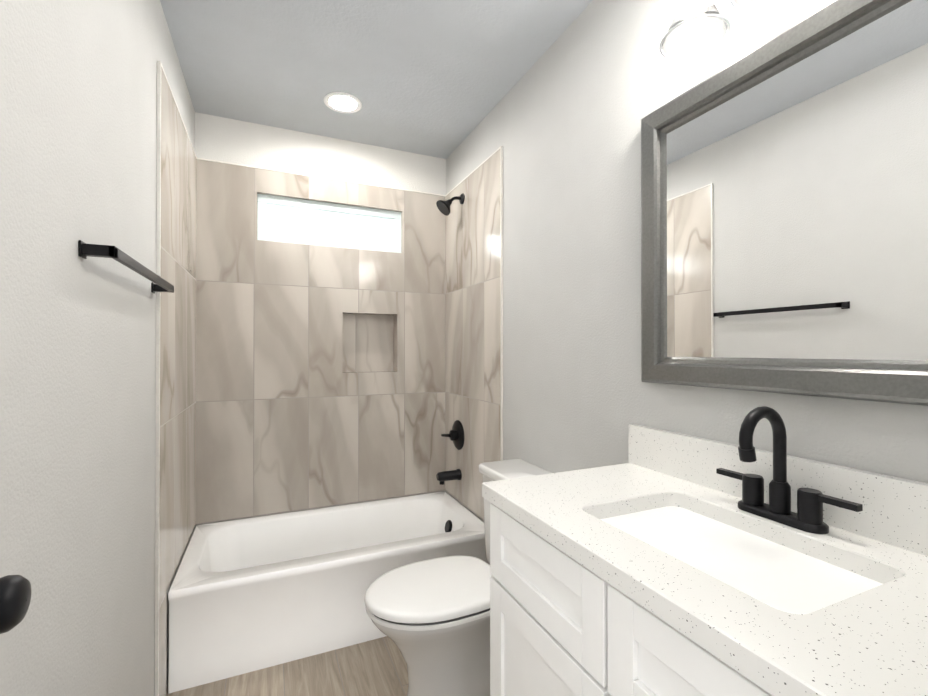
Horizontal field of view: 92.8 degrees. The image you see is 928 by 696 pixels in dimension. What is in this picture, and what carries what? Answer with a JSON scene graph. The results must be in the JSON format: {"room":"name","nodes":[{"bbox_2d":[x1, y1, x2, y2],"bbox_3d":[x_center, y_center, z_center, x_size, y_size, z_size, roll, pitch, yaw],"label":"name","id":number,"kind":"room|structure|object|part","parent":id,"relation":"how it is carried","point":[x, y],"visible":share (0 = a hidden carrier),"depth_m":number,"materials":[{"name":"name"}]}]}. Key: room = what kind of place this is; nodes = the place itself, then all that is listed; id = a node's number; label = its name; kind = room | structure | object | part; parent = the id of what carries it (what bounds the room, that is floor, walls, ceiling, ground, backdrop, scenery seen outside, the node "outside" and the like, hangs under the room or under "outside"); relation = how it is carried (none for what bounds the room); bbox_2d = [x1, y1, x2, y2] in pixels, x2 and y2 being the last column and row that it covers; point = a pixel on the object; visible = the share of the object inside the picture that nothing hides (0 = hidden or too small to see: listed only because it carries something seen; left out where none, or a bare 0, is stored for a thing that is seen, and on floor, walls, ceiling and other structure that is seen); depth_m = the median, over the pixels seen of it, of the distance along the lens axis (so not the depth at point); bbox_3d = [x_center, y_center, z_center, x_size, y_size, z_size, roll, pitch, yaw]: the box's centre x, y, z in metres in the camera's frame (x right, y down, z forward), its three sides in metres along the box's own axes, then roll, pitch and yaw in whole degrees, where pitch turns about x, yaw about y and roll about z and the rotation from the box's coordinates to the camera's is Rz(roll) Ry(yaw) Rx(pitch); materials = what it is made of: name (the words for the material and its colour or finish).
{"room":"bathroom","nodes":[
{"label":"bathroom","id":0,"kind":"room"},
{"bbox_2d":[0,0,194,695],"bbox_3d":[-0.757,0.026,0.672,0.150,2.650,3.620,0,0,-24],"label":"wall","id":1,"kind":"structure","parent":0,"point":[78,120],"depth_m":0.88,"materials":[{"name":"paint"}]},
{"bbox_2d":[78,240,173,292],"bbox_3d":[-0.860,-0.196,1.169,0.057,0.032,0.622,0,0,-24],"label":"towel rail","id":2,"kind":"object","parent":1,"relation":"attached to","point":[158,283],"visible":1,"depth_m":0.97,"materials":[{"name":"black metal"}]},
{"bbox_2d":[155,61,198,695],"bbox_3d":[-1.178,0.149,1.831,0.012,2.218,0.780,0,0,-24],"label":"trim","id":3,"kind":"structure","parent":1,"relation":"attached to","point":[158,258],"depth_m":1.48,"materials":[{"name":"white tile"}]},
{"bbox_2d":[159,66,196,695],"bbox_3d":[-1.186,0.153,1.848,0.010,2.210,0.800,0,0,-24],"label":"wall tile","id":4,"kind":"structure","parent":1,"relation":"attached to","point":[177,505],"depth_m":1.74,"materials":[{"name":"tile"}]},
{"bbox_3d":[-0.397,0.224,0.113,0.035,2.032,0.810,0,0,-24],"label":"door","id":5,"kind":"structure","parent":1,"relation":"in","visible":0},
{"bbox_2d":[0,575,31,633],"bbox_3d":[-0.490,0.265,0.451,0.067,0.066,0.066,0,0,-24],"label":"door knob","id":6,"kind":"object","parent":5,"relation":"attached to","point":[15,595],"depth_m":0.45,"materials":[{"name":"black metal"}]},
{"bbox_2d":[166,636,408,695],"bbox_3d":[-0.066,1.303,0.968,1.660,0.100,3.620,0,0,-24],"label":"floor","id":7,"kind":"structure","parent":0,"point":[376,667],"depth_m":1.69,"materials":[{"name":"brown wood"}]},
{"bbox_2d":[168,491,489,692],"bbox_3d":[-0.595,1.073,2.173,1.336,0.375,0.668,0,0,-24],"label":"bathtub","id":8,"kind":"object","parent":7,"relation":"on","point":[247,595],"visible":0.83,"depth_m":1.86,"materials":[{"name":"ceramic"}]},
{"bbox_2d":[364,459,550,695],"bbox_3d":[0.005,0.869,1.592,0.718,0.775,0.444,0,0,-24],"label":"toilet","id":9,"kind":"object","parent":7,"relation":"on","point":[430,618],"visible":0.44,"depth_m":1.48,"materials":[{"name":"ceramic"}]},
{"bbox_3d":[-0.087,0.846,1.551,0.515,0.050,0.366,0,0,-24],"label":"seat","id":10,"kind":"part","parent":9,"relation":"part of","materials":[{"name":"plastic"}]},
{"bbox_3d":[-0.080,1.064,1.553,0.497,0.385,0.342,0,0,-24],"label":"bowl","id":11,"kind":"part","parent":9,"relation":"part of","materials":[{"name":"ceramic"}]},
{"bbox_3d":[0.215,0.745,1.685,0.259,0.525,0.444,0,0,-24],"label":"tank","id":12,"kind":"part","parent":9,"relation":"part of","materials":[{"name":"white ceramic"}]},
{"bbox_2d":[482,406,927,695],"bbox_3d":[0.446,0.683,0.833,0.529,1.138,0.866,0,0,-24],"label":"bathroom vanity","id":13,"kind":"object","parent":7,"relation":"on","point":[664,563],"visible":1,"depth_m":0.78,"materials":[{"name":"white stone"}]},
{"bbox_2d":[716,406,862,533],"bbox_3d":[0.594,0.229,0.872,0.141,0.228,0.264,0,0,-24],"label":"faucet","id":14,"kind":"object","parent":13,"relation":"on","point":[777,516],"depth_m":0.87,"materials":[{"name":"black metal"}]},
{"bbox_2d":[193,112,445,531],"bbox_3d":[-0.764,0.038,2.564,1.360,2.450,0.150,0,0,-24],"label":"wall","id":15,"kind":"structure","parent":0,"point":[218,138],"depth_m":2.46,"materials":[{"name":"paint"}]},
{"bbox_2d":[195,159,444,524],"bbox_3d":[-0.749,-0.031,2.530,1.340,1.833,0.096,0,0,-24],"label":"wall tile","id":16,"kind":"structure","parent":15,"relation":"attached to","point":[320,376],"depth_m":2.44,"materials":[{"name":"tile"}]},
{"bbox_2d":[199,158,444,195],"bbox_3d":[-0.731,-0.952,2.496,1.359,0.008,0.011,0,0,-24],"label":"trim","id":17,"kind":"structure","parent":15,"relation":"attached to","point":[199,158],"depth_m":2.45,"materials":[{"name":"beige tile"}]},
{"bbox_2d":[257,194,400,252],"bbox_3d":[-0.752,-0.695,2.542,0.788,0.253,0.068,0,0,-24],"label":"window","id":18,"kind":"structure","parent":15,"relation":"in","point":[293,220],"depth_m":2.53,"materials":[{"name":"glass"}]},
{"bbox_3d":[-0.763,-0.695,2.566,0.700,0.165,0.004,0,0,-24],"label":"glass","id":19,"kind":"part","parent":18,"relation":"part of","materials":[{"name":"white glass"}]},
{"bbox_2d":[160,0,592,158],"bbox_3d":[-0.066,-1.247,0.984,1.660,0.100,3.620,0,0,-24],"label":"ceiling","id":20,"kind":"structure","parent":0,"point":[438,78],"depth_m":1.83,"materials":[{"name":"paint"}]},
{"bbox_2d":[324,92,361,112],"bbox_3d":[-0.586,-1.185,2.142,0.180,0.008,0.180,0,0,-24],"label":"recessed light","id":21,"kind":"object","parent":20,"relation":"in","point":[327,97],"depth_m":2.14,"materials":[{"name":"white paint"}]},
{"bbox_3d":[-0.586,-1.186,2.142,0.128,0.001,0.128,0,0,-24],"label":"recessed ceiling light lens","id":22,"kind":"part","parent":21,"relation":"part of","materials":[{"name":"white plastic"}]},
{"bbox_2d":[446,0,927,521],"bbox_3d":[0.626,0.030,1.280,0.150,2.650,3.620,0,0,-24],"label":"wall","id":23,"kind":"structure","parent":0,"point":[560,122],"depth_m":1.49,"materials":[{"name":"paint"}]},
{"bbox_2d":[445,149,500,520],"bbox_3d":[0.033,0.157,2.428,0.010,2.210,0.720,0,0,-24],"label":"wall tile","id":24,"kind":"structure","parent":23,"relation":"attached to","point":[472,314],"depth_m":2.37,"materials":[{"name":"tile"}]},
{"bbox_2d":[436,469,461,484],"bbox_3d":[-0.088,0.732,2.519,0.135,0.074,0.064,0,0,-24],"label":"tub spout","id":25,"kind":"object","parent":24,"relation":"attached to","point":[443,476],"visible":1,"depth_m":2.50,"materials":[{"name":"black metal"}]},
{"bbox_2d":[436,193,464,215],"bbox_3d":[-0.079,-0.811,2.483,0.155,0.134,0.096,0,0,-24],"label":"shower head","id":26,"kind":"object","parent":24,"relation":"attached to","point":[443,206],"visible":1,"depth_m":2.47},
{"bbox_2d":[441,420,463,449],"bbox_3d":[-0.067,0.503,2.546,0.076,0.170,0.171,0,0,-24],"label":"shower valve","id":27,"kind":"object","parent":24,"relation":"attached to","point":[455,435],"visible":0.98,"depth_m":2.53,"materials":[{"name":"black metal"}]},
{"bbox_2d":[445,146,502,460],"bbox_3d":[0.040,0.153,2.411,0.012,2.218,0.700,0,0,-24],"label":"trim","id":28,"kind":"structure","parent":23,"relation":"attached to","point":[501,147],"depth_m":2.10,"materials":[{"name":"white tile"}]},
{"bbox_2d":[659,0,784,60],"bbox_3d":[0.624,-0.850,0.883,0.174,0.250,0.507,0,0,-24],"label":"sconce","id":29,"kind":"object","parent":23,"relation":"attached to","point":[697,28],"visible":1,"depth_m":1.05,"materials":[{"name":"white glass"}]},
{"bbox_2d":[641,0,927,405],"bbox_3d":[0.675,-0.285,0.935,0.034,0.763,0.765,0,0,-24],"label":"mirror","id":30,"kind":"object","parent":23,"relation":"attached to","point":[784,211],"visible":1,"depth_m":0.91,"materials":[{"name":"grey mirror"}]}
]}

